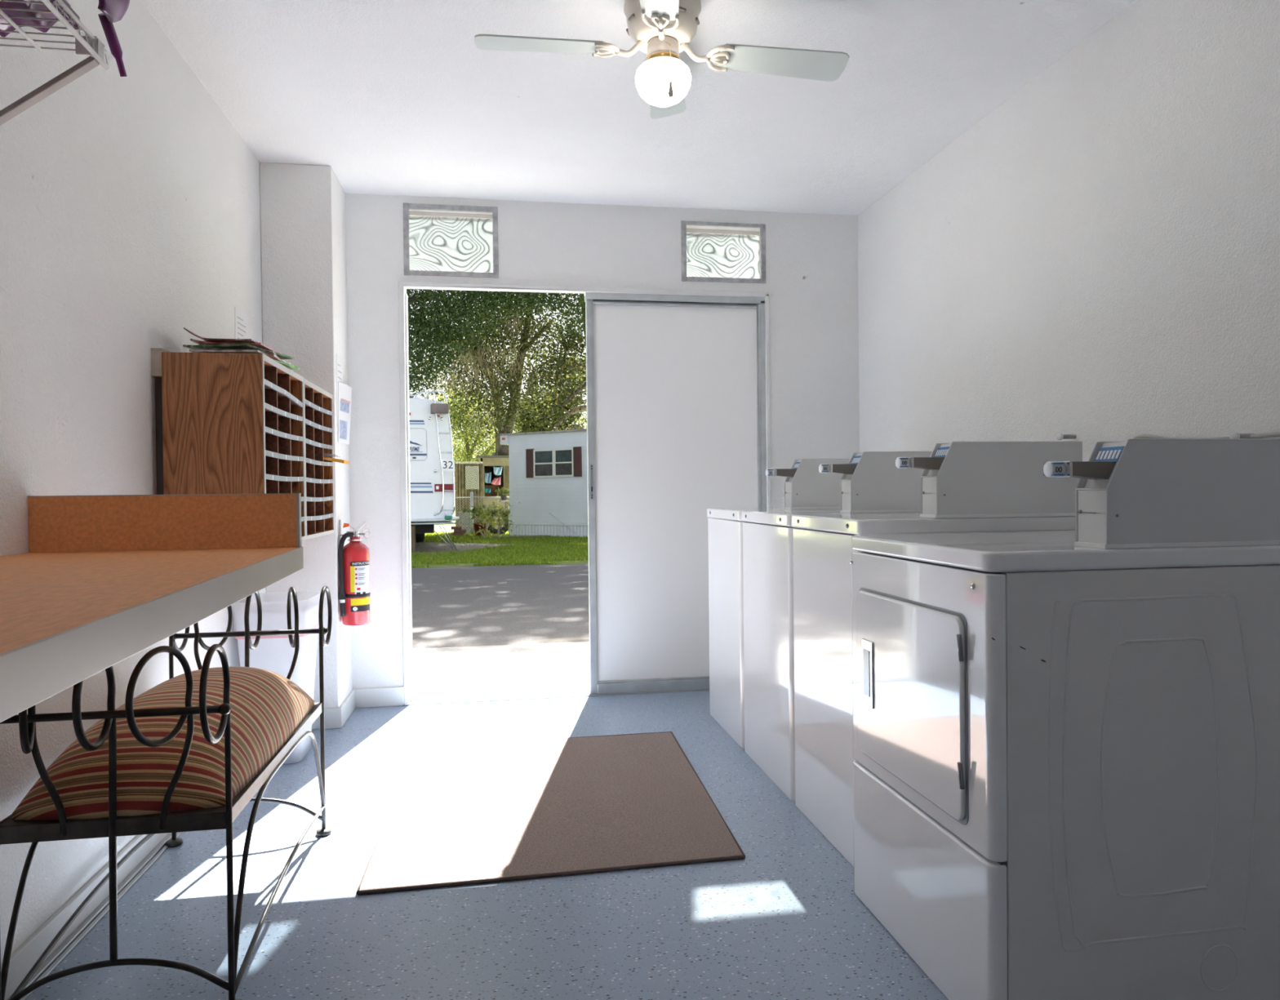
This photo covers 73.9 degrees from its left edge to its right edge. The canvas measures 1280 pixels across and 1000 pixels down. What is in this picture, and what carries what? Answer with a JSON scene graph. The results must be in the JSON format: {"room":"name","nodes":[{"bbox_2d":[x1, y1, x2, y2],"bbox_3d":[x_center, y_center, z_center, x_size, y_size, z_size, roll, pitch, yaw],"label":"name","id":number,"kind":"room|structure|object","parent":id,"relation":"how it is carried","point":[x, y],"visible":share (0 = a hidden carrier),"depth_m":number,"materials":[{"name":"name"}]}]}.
{"room":"laundry","nodes":[
{"label":"laundry","id":0,"kind":"room"},
{"bbox_2d":[0,0,266,964],"bbox_3d":[-1.314,-0.205,1.253,0.150,2.472,5.799,-1,1,-9],"label":"wall","id":1,"kind":"structure","parent":0,"point":[130,206],"depth_m":2.18,"materials":[{"name":"paint"}]},
{"bbox_2d":[0,0,109,125],"bbox_3d":[-1.016,-0.695,0.808,0.302,0.273,1.537,-1,1,-9],"label":"wire shelf","id":2,"kind":"object","parent":1,"relation":"attached to","point":[91,45],"visible":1,"depth_m":1.53,"materials":[{"name":"white metal"}]},
{"bbox_2d":[0,0,129,76],"bbox_3d":[-1.021,-0.883,1.173,0.314,0.177,0.860,-1,1,-9],"label":"cloth","id":3,"kind":"object","parent":2,"relation":"on","point":[113,11],"visible":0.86,"depth_m":1.50,"materials":[{"name":"purple fabric"}]},
{"bbox_2d":[0,832,168,999],"bbox_3d":[-1.197,0.990,1.136,0.014,0.082,5.210,-1,1,-9],"label":"baseboard","id":4,"kind":"structure","parent":1,"relation":"attached to","point":[23,959],"depth_m":1.98,"materials":[{"name":"white paint"}]},
{"bbox_2d":[7,831,182,999],"bbox_3d":[-1.175,1.026,1.133,0.028,0.014,5.196,-1,1,-9],"label":"trim","id":5,"kind":"structure","parent":1,"relation":"attached to","point":[76,936],"depth_m":2.05,"materials":[{"name":"metal"}]},
{"bbox_2d":[0,493,303,722],"bbox_3d":[-0.846,0.212,0.983,0.673,0.434,1.910,-1,1,-9],"label":"countertop","id":6,"kind":"structure","parent":1,"relation":"attached to","point":[102,580],"depth_m":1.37,"materials":[{"name":"orange laminate"}]},
{"bbox_2d":[155,377,164,494],"bbox_3d":[-1.510,-0.118,3.036,0.030,0.504,1.000,-1,1,-9],"label":"board","id":7,"kind":"object","parent":1,"relation":"attached to","point":[158,396],"visible":0.14,"depth_m":2.54,"materials":[{"name":"wood"}]},
{"bbox_2d":[161,351,306,540],"bbox_3d":[-1.312,-0.146,2.796,0.283,0.589,0.533,-1,1,-9],"label":"mail sorter","id":8,"kind":"object","parent":7,"relation":"attached to","point":[233,423],"visible":0.69,"depth_m":2.54,"materials":[{"name":"brown wood"}]},
{"bbox_2d":[264,385,297,405],"bbox_3d":[-1.315,-0.349,2.793,0.271,0.025,0.505,-1,1,-9],"label":"shelf","id":9,"kind":"object","parent":8,"relation":"attached to","point":[283,396],"depth_m":2.84,"materials":[{"name":"brown wood"}]},
{"bbox_3d":[-1.300,-0.446,2.814,0.229,0.008,0.294,-1,1,-9],"label":"magazine","id":10,"kind":"object","parent":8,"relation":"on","visible":0},
{"bbox_2d":[271,358,299,368],"bbox_3d":[-1.284,-0.454,2.811,0.200,0.008,0.270,-1,1,3],"label":"magazine","id":11,"kind":"object","parent":10,"relation":"on","point":[286,365],"visible":0.12,"depth_m":2.87,"materials":[{"name":"green paper"}]},
{"bbox_2d":[265,354,284,362],"bbox_3d":[-1.295,-0.461,2.814,0.210,0.008,0.270,-1,1,-12],"label":"magazine","id":12,"kind":"object","parent":11,"relation":"on","point":[271,356],"visible":0.1,"depth_m":2.74,"materials":[{"name":"white paper"}]},
{"bbox_2d":[189,349,290,364],"bbox_3d":[-1.308,-0.469,2.797,0.210,0.009,0.280,-1,1,-2],"label":"magazine","id":13,"kind":"object","parent":12,"relation":"on","point":[251,351],"visible":0.16,"depth_m":2.66,"materials":[{"name":"paper"}]},
{"bbox_2d":[203,346,278,357],"bbox_3d":[-1.304,-0.476,2.808,0.200,0.009,0.260,-1,1,-17],"label":"magazine","id":14,"kind":"object","parent":13,"relation":"on","point":[268,352],"visible":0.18,"depth_m":2.68,"materials":[{"name":"paper"}]},
{"bbox_2d":[182,343,293,359],"bbox_3d":[-1.307,-0.483,2.782,0.210,0.008,0.280,-1,1,6],"label":"magazine","id":15,"kind":"object","parent":14,"relation":"on","point":[246,346],"visible":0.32,"depth_m":2.66,"materials":[{"name":"paper"}]},
{"bbox_2d":[190,338,284,355],"bbox_3d":[-1.305,-0.495,2.782,0.210,0.017,0.270,-1,1,-6],"label":"magazine","id":16,"kind":"object","parent":15,"relation":"on","point":[198,342],"visible":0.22,"depth_m":2.65,"materials":[{"name":"paper"}]},
{"bbox_2d":[183,327,258,342],"bbox_3d":[-1.311,-0.513,2.740,0.200,0.039,0.250,-1,1,-5],"label":"magazine","id":17,"kind":"object","parent":16,"relation":"on","point":[210,340],"visible":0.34,"depth_m":2.62,"materials":[{"name":"paper"}]},
{"bbox_2d":[303,377,334,539],"bbox_3d":[-1.398,-0.149,3.326,0.283,0.586,0.533,-1,1,-9],"label":"mail sorter","id":18,"kind":"object","parent":7,"relation":"attached to","point":[317,402],"visible":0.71,"depth_m":3.42,"materials":[{"name":"brown wood"}]},
{"bbox_2d":[323,456,349,464],"bbox_3d":[-1.363,-0.167,3.499,0.300,0.038,0.100,-1,1,-7],"label":"folder","id":19,"kind":"object","parent":18,"relation":"in","point":[339,460],"visible":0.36,"depth_m":3.46,"materials":[{"name":"orange paper"}]},
{"bbox_2d":[151,347,169,377],"bbox_3d":[-1.514,-0.412,3.035,0.032,0.083,1.055,-1,1,-9],"label":"cleat","id":20,"kind":"object","parent":1,"relation":"attached to","point":[156,353],"visible":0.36,"depth_m":2.52,"materials":[{"name":"brown wood"}]},
{"bbox_2d":[234,306,248,338],"bbox_3d":[-1.591,-0.622,3.398,0.002,0.265,0.170,-1,1,-9],"label":"notice","id":21,"kind":"object","parent":1,"relation":"attached to","point":[241,318],"visible":0.46,"depth_m":3.39,"materials":[{"name":"white paper"}]},
{"bbox_2d":[259,162,352,708],"bbox_3d":[-1.516,-0.231,3.889,0.298,2.472,0.349,-1,1,-9],"label":"wall pillar","id":22,"kind":"structure","parent":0,"point":[303,216],"depth_m":3.72,"materials":[{"name":"paint"}]},
{"bbox_2d":[311,689,355,729],"bbox_3d":[-1.496,0.961,3.896,0.312,0.088,0.363,-1,1,-9],"label":"baseboard","id":23,"kind":"structure","parent":22,"relation":"attached to","point":[334,717],"depth_m":3.74,"materials":[{"name":"white paint"}]},
{"bbox_2d":[336,354,342,426],"bbox_3d":[-1.362,-0.489,3.857,0.002,0.325,0.140,-1,1,-9],"label":"notice","id":24,"kind":"object","parent":22,"relation":"attached to","point":[339,360],"visible":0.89,"depth_m":3.83,"materials":[{"name":"white paper"}]},
{"bbox_2d":[337,381,351,444],"bbox_3d":[-1.357,-0.395,3.907,0.005,0.273,0.226,-1,1,-3],"label":"flyer","id":25,"kind":"object","parent":22,"relation":"attached to","point":[344,392],"visible":1,"depth_m":3.89,"materials":[{"name":"white paper"}]},
{"bbox_2d":[339,419,346,439],"bbox_3d":[-1.353,-0.320,3.878,0.001,0.085,0.127,-1,1,-4],"label":"picture","id":26,"kind":"object","parent":25,"relation":"attached to","point":[343,423],"depth_m":3.88},
{"bbox_2d":[340,400,349,413],"bbox_3d":[-1.355,-0.427,3.903,0.001,0.046,0.150,-1,1,-3],"label":"picture","id":27,"kind":"object","parent":25,"relation":"attached to","point":[344,405],"depth_m":3.91},
{"bbox_2d":[341,398,350,404],"bbox_3d":[-1.356,-0.456,3.918,0.001,0.011,0.142,-1,1,-3],"label":"picture","id":28,"kind":"object","parent":25,"relation":"on","point":[344,401],"depth_m":3.92,"materials":[{"name":"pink paper"}]},
{"bbox_2d":[337,520,371,625],"bbox_3d":[-1.279,0.323,3.827,0.137,0.470,0.134,-1,1,-9],"label":"fire extinguisher","id":29,"kind":"object","parent":22,"relation":"attached to","point":[354,593],"visible":1,"depth_m":3.78,"materials":[{"name":"red metal"}]},
{"bbox_2d":[25,690,948,999],"bbox_3d":[0.201,1.072,1.511,3.192,0.120,5.799,-1,1,-9],"label":"floor","id":30,"kind":"structure","parent":0,"point":[785,920],"depth_m":2.08,"materials":[{"name":"blue tile"}]},
{"bbox_2d":[0,586,332,999],"bbox_3d":[-1.099,0.646,2.101,0.468,0.746,1.183,-1,1,-9],"label":"bench","id":31,"kind":"object","parent":30,"relation":"on","point":[189,752],"visible":0.86,"depth_m":1.71,"materials":[{"name":"metal"}]},
{"bbox_2d":[12,666,314,820],"bbox_3d":[-1.101,0.533,2.100,0.414,0.171,0.877,-1,1,-9],"label":"cushion","id":32,"kind":"object","parent":31,"relation":"on","point":[188,777],"depth_m":1.74,"materials":[{"name":"fabric"}]},
{"bbox_2d":[235,602,319,764],"bbox_3d":[-1.415,0.693,3.342,0.270,0.627,0.312,-1,1,-9],"label":"waste bin","id":33,"kind":"object","parent":30,"relation":"on","point":[273,653],"visible":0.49,"depth_m":3.22,"materials":[{"name":"white plastic"}]},
{"bbox_2d":[355,731,745,894],"bbox_3d":[-0.296,0.997,2.891,1.083,0.011,1.270,-1,1,-9],"label":"floor mat","id":34,"kind":"object","parent":30,"relation":"on","point":[475,813],"visible":1,"depth_m":2.69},
{"bbox_2d":[706,506,795,748],"bbox_3d":[0.682,0.510,3.697,0.676,0.949,0.557,-1,1,-9],"label":"washing machine","id":35,"kind":"object","parent":30,"relation":"on","point":[725,525],"visible":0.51,"depth_m":3.59,"materials":[{"name":"white metal"}]},
{"bbox_2d":[765,457,850,509],"bbox_3d":[0.767,-0.066,3.467,0.520,0.205,0.087,-1,1,-9],"label":"control panel","id":36,"kind":"object","parent":35,"relation":"on","point":[805,487],"visible":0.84,"depth_m":3.42,"materials":[{"name":"metal"}]},
{"bbox_2d":[741,509,920,801],"bbox_3d":[0.775,0.515,3.129,0.676,0.949,0.574,-1,1,-9],"label":"washing machine","id":37,"kind":"object","parent":30,"relation":"on","point":[767,535],"visible":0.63,"depth_m":3.01,"materials":[{"name":"white metal"}]},
{"bbox_2d":[818,451,932,513],"bbox_3d":[0.861,-0.061,2.890,0.520,0.205,0.087,-1,1,-9],"label":"control panel","id":38,"kind":"object","parent":37,"relation":"on","point":[871,482],"visible":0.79,"depth_m":2.84,"materials":[{"name":"metal"}]},
{"bbox_2d":[791,512,1075,866],"bbox_3d":[0.867,0.519,2.562,0.676,0.949,0.554,-1,1,-9],"label":"washing machine","id":39,"kind":"object","parent":30,"relation":"on","point":[824,759],"visible":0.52,"depth_m":2.46,"materials":[{"name":"white metal"}]},
{"bbox_2d":[895,440,1082,518],"bbox_3d":[0.952,-0.056,2.334,0.520,0.205,0.087,-1,1,-9],"label":"control panel","id":40,"kind":"object","parent":39,"relation":"on","point":[959,479],"visible":0.91,"depth_m":2.30,"materials":[{"name":"metal"}]},
{"bbox_2d":[849,530,1279,999],"bbox_3d":[0.924,0.544,1.911,0.720,0.913,0.638,-1,1,-9],"label":"dryer","id":41,"kind":"object","parent":30,"relation":"on","point":[1066,765],"visible":0.99,"depth_m":1.61,"materials":[{"name":"white metal"}]},
{"bbox_2d":[1043,438,1279,549],"bbox_3d":[1.028,-0.014,1.649,0.520,0.205,0.087,-1,1,-9],"label":"control panel","id":42,"kind":"object","parent":41,"relation":"on","point":[1134,493],"visible":1,"depth_m":1.61,"materials":[{"name":"metal"}]},
{"bbox_2d":[345,193,859,689],"bbox_3d":[-0.272,-0.248,4.314,2.892,2.472,0.090,-1,1,-9],"label":"wall","id":43,"kind":"structure","parent":0,"point":[811,284],"depth_m":4.26,"materials":[{"name":"paint"}]},
{"bbox_2d":[355,686,404,707],"bbox_3d":[-1.258,0.954,4.112,0.226,0.092,0.014,-1,1,-9],"label":"baseboard","id":44,"kind":"structure","parent":43,"relation":"attached to","point":[378,696],"depth_m":4.10,"materials":[{"name":"white paint"}]},
{"bbox_2d":[403,202,498,277],"bbox_3d":[-0.929,-1.266,4.195,0.452,0.348,0.097,-1,1,-9],"label":"window","id":45,"kind":"structure","parent":43,"relation":"in","point":[439,240],"depth_m":4.21,"materials":[{"name":"white glass"}]},
{"bbox_2d":[409,688,709,705],"bbox_3d":[-0.237,0.994,4.336,1.836,0.026,0.120,-1,1,-9],"label":"trim","id":46,"kind":"structure","parent":43,"relation":"attached to","point":[567,694],"depth_m":4.26,"materials":[{"name":"metal"}]},
{"bbox_2d":[398,281,770,705],"bbox_3d":[-0.247,-0.040,4.318,1.860,2.054,0.114,-1,1,-9],"label":"door","id":47,"kind":"structure","parent":43,"relation":"in","point":[677,381],"depth_m":4.36,"materials":[{"name":"white paint"}]},
{"bbox_2d":[680,220,765,284],"bbox_3d":[0.424,-1.274,4.415,0.446,0.307,0.097,-1,1,-9],"label":"window","id":48,"kind":"structure","parent":43,"relation":"in","point":[712,251],"depth_m":4.43,"materials":[{"name":"white glass"}]},
{"bbox_2d":[141,0,1134,215],"bbox_3d":[0.174,-1.520,1.484,3.192,0.120,5.799,-1,1,-9],"label":"ceiling","id":49,"kind":"structure","parent":0,"point":[397,97],"depth_m":3.08,"materials":[{"name":"paint"}]},
{"bbox_2d":[474,0,849,119],"bbox_3d":[0.074,-1.296,2.449,0.759,0.346,0.890,0,1,44],"label":"ceiling fan","id":50,"kind":"object","parent":49,"relation":"hanging from","point":[661,29],"visible":1,"depth_m":2.42,"materials":[{"name":"white metal"}]},
{"bbox_2d":[857,0,1279,461],"bbox_3d":[1.689,-0.242,1.742,0.150,2.472,5.799,-1,1,-9],"label":"wall","id":51,"kind":"structure","parent":0,"point":[1095,258],"depth_m":2.68,"materials":[{"name":"paint"}]},
{"bbox_2d":[1056,432,1075,439],"bbox_3d":[1.409,-0.209,2.809,0.060,0.024,0.024,-1,1,-9],"label":"valve","id":52,"kind":"object","parent":51,"relation":"attached to","point":[1060,436],"visible":1,"depth_m":2.80,"materials":[{"name":"metal"}]},
{"bbox_2d":[1133,431,1279,438],"bbox_3d":[1.521,-0.139,2.238,0.012,0.102,0.667,-1,1,-9],"label":"cable","id":53,"kind":"object","parent":51,"relation":"attached to","point":[1273,434],"visible":0.38,"depth_m":2.22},
{"bbox_2d":[1229,431,1254,438],"bbox_3d":[1.519,-0.160,2.141,0.060,0.024,0.024,-1,1,-9],"label":"valve","id":54,"kind":"object","parent":51,"relation":"attached to","point":[1233,434],"visible":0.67,"depth_m":2.13,"materials":[{"name":"metal"}]},
{"label":"outside","id":55,"kind":"structure","parent":0,"visible":0},
{"bbox_2d":[411,563,589,648],"bbox_3d":[-1.467,1.064,9.082,60.000,0.172,6.540,-1,1,-9],"label":"asphalt road","id":56,"kind":"structure","parent":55,"point":[452,606],"depth_m":7.98,"materials":[{"name":"grey asphalt"}]},
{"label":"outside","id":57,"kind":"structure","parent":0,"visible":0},
{"bbox_2d":[412,641,589,697],"bbox_3d":[-0.814,1.095,5.079,60.000,0.180,1.571,-1,1,-9],"label":"concrete apron","id":58,"kind":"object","parent":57,"point":[477,670],"visible":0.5,"depth_m":5.05,"materials":[{"name":"white concrete"}]},
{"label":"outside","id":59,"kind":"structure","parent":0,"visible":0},
{"bbox_2d":[411,511,588,568],"bbox_3d":[-8.226,1.200,50.578,120.000,1.170,77.540,-1,1,-9],"label":"ground","id":60,"kind":"structure","parent":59,"point":[447,526],"depth_m":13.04,"materials":[{"name":"plant"}]},
{"bbox_2d":[428,383,497,462],"bbox_3d":[-8.420,-2.332,41.219,5.083,6.797,3.579,-1,1,-18],"label":"tree","id":61,"kind":"object","parent":60,"relation":"on","point":[470,446],"visible":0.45,"depth_m":40.83,"materials":[{"name":"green plant"}]},
{"bbox_2d":[415,542,511,553],"bbox_3d":[-3.908,0.983,17.354,2.930,0.087,4.945,-1,1,-17],"label":"gravel strip","id":62,"kind":"object","parent":60,"relation":"on","point":[440,546],"visible":0.27,"depth_m":17.57,"materials":[{"name":"grey gravel"}]},
{"bbox_2d":[410,525,415,553],"bbox_3d":[-4.231,0.725,15.492,0.250,0.499,0.250,-1,1,-9],"label":"support block","id":63,"kind":"object","parent":62,"relation":"on","point":[412,527],"visible":0.21,"depth_m":15.39,"materials":[{"name":"brown wood"}]},
{"bbox_2d":[408,391,458,551],"bbox_3d":[-5.896,-0.517,19.128,2.689,3.030,8.250,-1,1,-18],"label":"camper","id":64,"kind":"object","parent":62,"relation":"on","point":[432,462],"visible":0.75,"depth_m":15.69,"materials":[{"name":"white"}]},
{"bbox_2d":[434,484,442,491],"bbox_3d":[-3.725,-0.226,15.750,0.153,0.141,0.030,-1,1,-18],"label":"tail light","id":65,"kind":"object","parent":64,"relation":"attached to","point":[437,487],"depth_m":15.73,"materials":[{"name":"plastic"}]},
{"bbox_2d":[444,484,453,490],"bbox_3d":[-3.561,-0.226,15.804,0.172,0.141,0.030,-1,1,-18],"label":"tail light","id":66,"kind":"object","parent":64,"relation":"attached to","point":[446,486],"depth_m":15.79,"materials":[{"name":"red plastic"}]},
{"bbox_2d":[458,511,471,533],"bbox_3d":[-5.059,0.656,24.542,0.346,0.654,0.060,-1,1,-9],"label":"panel","id":67,"kind":"object","parent":60,"relation":"on","point":[465,518],"visible":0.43,"depth_m":24.52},
{"bbox_2d":[454,461,483,531],"bbox_3d":[-5.222,-0.094,25.999,0.845,2.158,0.080,-1,1,-9],"label":"fence","id":68,"kind":"object","parent":60,"relation":"on","point":[460,466],"visible":0.51,"depth_m":25.96,"materials":[{"name":"brown wood"}]},
{"bbox_2d":[465,466,479,488],"bbox_3d":[-5.116,-0.682,25.940,0.408,0.709,0.020,-1,1,-9],"label":"patterned rug","id":69,"kind":"object","parent":68,"relation":"hanging from","point":[472,473],"visible":1,"depth_m":25.93,"materials":[{"name":"beige fabric"}]},
{"bbox_2d":[457,502,493,536],"bbox_3d":[-4.380,0.522,22.812,0.823,0.908,0.799,0,1,23],"label":"pot plant","id":70,"kind":"object","parent":60,"relation":"on","point":[474,511],"visible":0.66,"depth_m":22.70,"materials":[{"name":"green plant"}]},
{"bbox_2d":[456,491,509,534],"bbox_3d":[-4.442,0.369,24.104,1.509,1.216,0.076,-1,1,-9],"label":"fence","id":71,"kind":"object","parent":60,"relation":"on","point":[472,497],"visible":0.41,"depth_m":24.03,"materials":[{"name":"wood"}]},
{"bbox_2d":[475,495,508,537],"bbox_3d":[-3.817,0.481,21.416,0.744,1.192,0.740,0,1,22],"label":"frangipani","id":72,"kind":"object","parent":60,"relation":"on","point":[487,517],"visible":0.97,"depth_m":21.43,"materials":[{"name":"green plant"}]},
{"bbox_2d":[476,452,509,531],"bbox_3d":[-4.578,-0.286,27.875,1.432,2.499,2.900,-1,1,-9],"label":"shed","id":73,"kind":"object","parent":60,"relation":"on","point":[489,462],"visible":0.36,"depth_m":26.63,"materials":[{"name":"brown wood"}]},
{"bbox_2d":[484,487,490,493],"bbox_3d":[-4.724,-0.306,26.337,0.195,0.175,0.092,-1,1,-9],"label":"tarp","id":74,"kind":"object","parent":73,"relation":"hanging from","point":[486,490],"visible":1,"depth_m":26.33,"materials":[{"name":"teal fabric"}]},
{"bbox_2d":[484,471,491,483],"bbox_3d":[-4.715,-0.693,26.386,0.204,0.351,0.092,-1,1,-9],"label":"hanging cloth","id":75,"kind":"object","parent":73,"relation":"hanging from","point":[487,476],"visible":1,"depth_m":26.38,"materials":[{"name":"blue fabric"}]},
{"bbox_2d":[494,418,496,455],"bbox_3d":[-4.584,-1.980,26.998,0.038,1.204,0.032,-1,1,-9],"label":"antenna mast","id":76,"kind":"object","parent":73,"relation":"on","point":[495,419],"visible":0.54,"depth_m":26.99,"materials":[{"name":"metal"}]},
{"bbox_2d":[491,476,500,484],"bbox_3d":[-4.477,-0.593,26.375,0.308,0.259,0.092,-1,1,-9],"label":"hanging cloth","id":77,"kind":"object","parent":73,"relation":"hanging from","point":[496,481],"visible":1,"depth_m":26.38,"materials":[{"name":"pink fabric"}]},
{"bbox_2d":[493,466,502,475],"bbox_3d":[-4.413,-0.906,26.433,0.286,0.278,0.092,-1,1,-9],"label":"hanging cloth","id":78,"kind":"object","parent":73,"relation":"hanging from","point":[497,471],"visible":1,"depth_m":26.43,"materials":[{"name":"blue fabric"}]},
{"bbox_2d":[484,484,502,496],"bbox_3d":[-4.729,0.247,27.501,0.512,1.444,0.800,-1,1,-9],"label":"crate","id":79,"kind":"object","parent":60,"relation":"on","point":[493,487],"visible":0.29,"depth_m":27.10,"materials":[{"name":"brown wood"}]},
{"bbox_2d":[406,288,586,399],"bbox_3d":[-4.332,-3.767,19.964,11.799,9.552,6.086,-1,1,-14],"label":"tree","id":80,"kind":"object","parent":60,"relation":"on","point":[436,319],"visible":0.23,"depth_m":19.81,"materials":[{"name":"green plant"}]},
{"bbox_2d":[485,509,508,534],"bbox_3d":[-3.954,0.610,23.679,0.716,0.720,0.200,-1,1,-9],"label":"tyre","id":81,"kind":"object","parent":60,"relation":"on","point":[494,531],"visible":0.34,"depth_m":23.60,"materials":[{"name":"rubber"}]},
{"bbox_2d":[408,289,586,489],"bbox_3d":[-4.348,-6.845,27.682,11.961,16.380,10.851,-1,1,-35],"label":"oak tree","id":82,"kind":"object","parent":60,"relation":"on","point":[505,421],"visible":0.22,"depth_m":27.05,"materials":[{"name":"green plant"}]},
{"bbox_2d":[487,499,519,537],"bbox_3d":[-3.476,0.477,21.542,0.865,0.978,0.646,-1,1,-9],"label":"frangipani","id":83,"kind":"object","parent":60,"relation":"on","point":[502,512],"visible":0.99,"depth_m":21.48,"materials":[{"name":"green plant"}]},
{"bbox_2d":[497,500,510,534],"bbox_3d":[-3.751,0.486,23.457,0.373,0.963,0.400,-1,1,-9],"label":"plant stand","id":84,"kind":"object","parent":60,"relation":"on","point":[508,501],"visible":0.41,"depth_m":23.28,"materials":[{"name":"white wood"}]},
{"bbox_2d":[494,486,509,500],"bbox_3d":[-3.728,-0.195,23.439,0.553,0.398,0.561,-1,1,-9],"label":"pot plant","id":85,"kind":"object","parent":84,"relation":"on","point":[505,491],"visible":0.97,"depth_m":23.39,"materials":[{"name":"green plant"}]},
{"bbox_2d":[452,411,586,463],"bbox_3d":[-8.456,-2.633,54.469,11.737,7.389,5.964,-1,1,-15],"label":"tree","id":86,"kind":"object","parent":60,"relation":"on","point":[513,431],"visible":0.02,"depth_m":53.66,"materials":[{"name":"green plant"}]},
{"bbox_2d":[491,534,548,537],"bbox_3d":[-2.942,0.948,21.831,1.701,0.070,0.120,-1,1,-9],"label":"edging","id":87,"kind":"object","parent":60,"relation":"on","point":[543,535],"visible":0.43,"depth_m":21.75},
{"bbox_2d":[499,428,587,537],"bbox_3d":[0.765,-0.459,25.207,4.867,2.758,9.070,0,1,33],"label":"home","id":88,"kind":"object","parent":60,"relation":"on","point":[548,475],"visible":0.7,"depth_m":21.89,"materials":[{"name":"white"}]},
{"bbox_2d":[525,448,533,477],"bbox_3d":[-2.868,-0.956,22.195,0.251,0.751,0.033,0,1,33],"label":"shutter","id":89,"kind":"object","parent":88,"relation":"hanging from","point":[529,452],"depth_m":22.19,"materials":[{"name":"brown wood"}]},
{"bbox_2d":[573,446,582,476],"bbox_3d":[-1.570,-0.962,21.357,0.241,0.748,0.033,0,1,33],"label":"shutter","id":90,"kind":"object","parent":88,"relation":"hanging from","point":[577,451],"depth_m":21.35,"materials":[{"name":"brown wood"}]},
{"bbox_2d":[514,347,586,432],"bbox_3d":[-3.255,-2.322,33.944,4.525,7.280,3.318,-1,1,-1],"label":"tree","id":91,"kind":"object","parent":60,"relation":"on","point":[524,428],"visible":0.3,"depth_m":33.22,"materials":[{"name":"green plant"}]},
{"bbox_2d":[515,292,586,431],"bbox_3d":[-0.743,-5.364,23.917,9.651,12.676,7.030,-1,1,-18],"label":"tree","id":92,"kind":"object","parent":60,"relation":"on","point":[570,344],"visible":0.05,"depth_m":23.84,"materials":[{"name":"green plant"}]},
{"bbox_3d":[-5.015,0.938,23.103,0.200,0.090,0.140,-1,1,-3],"label":"brick","id":93,"kind":"object","parent":60,"relation":"on","visible":0},
{"bbox_2d":[453,529,460,533],"bbox_3d":[-4.962,0.848,23.111,0.200,0.090,0.140,-1,1,-14],"label":"brick","id":94,"kind":"object","parent":93,"relation":"on","point":[455,531],"visible":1,"depth_m":23.04,"materials":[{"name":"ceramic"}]},
{"bbox_2d":[450,526,457,529],"bbox_3d":[-5.030,0.759,23.099,0.200,0.090,0.140,-1,1,-5],"label":"brick","id":95,"kind":"object","parent":94,"relation":"on","point":[451,527],"visible":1,"depth_m":23.03,"materials":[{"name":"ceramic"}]},
{"bbox_3d":[-4.892,0.937,23.123,0.200,0.090,0.140,-1,1,3],"label":"brick","id":96,"kind":"object","parent":60,"relation":"on","visible":0},
{"bbox_2d":[460,528,466,533],"bbox_3d":[-4.839,0.846,23.131,0.200,0.090,0.140,-1,1,5],"label":"brick","id":97,"kind":"object","parent":96,"relation":"on","point":[462,531],"visible":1,"depth_m":23.06,"materials":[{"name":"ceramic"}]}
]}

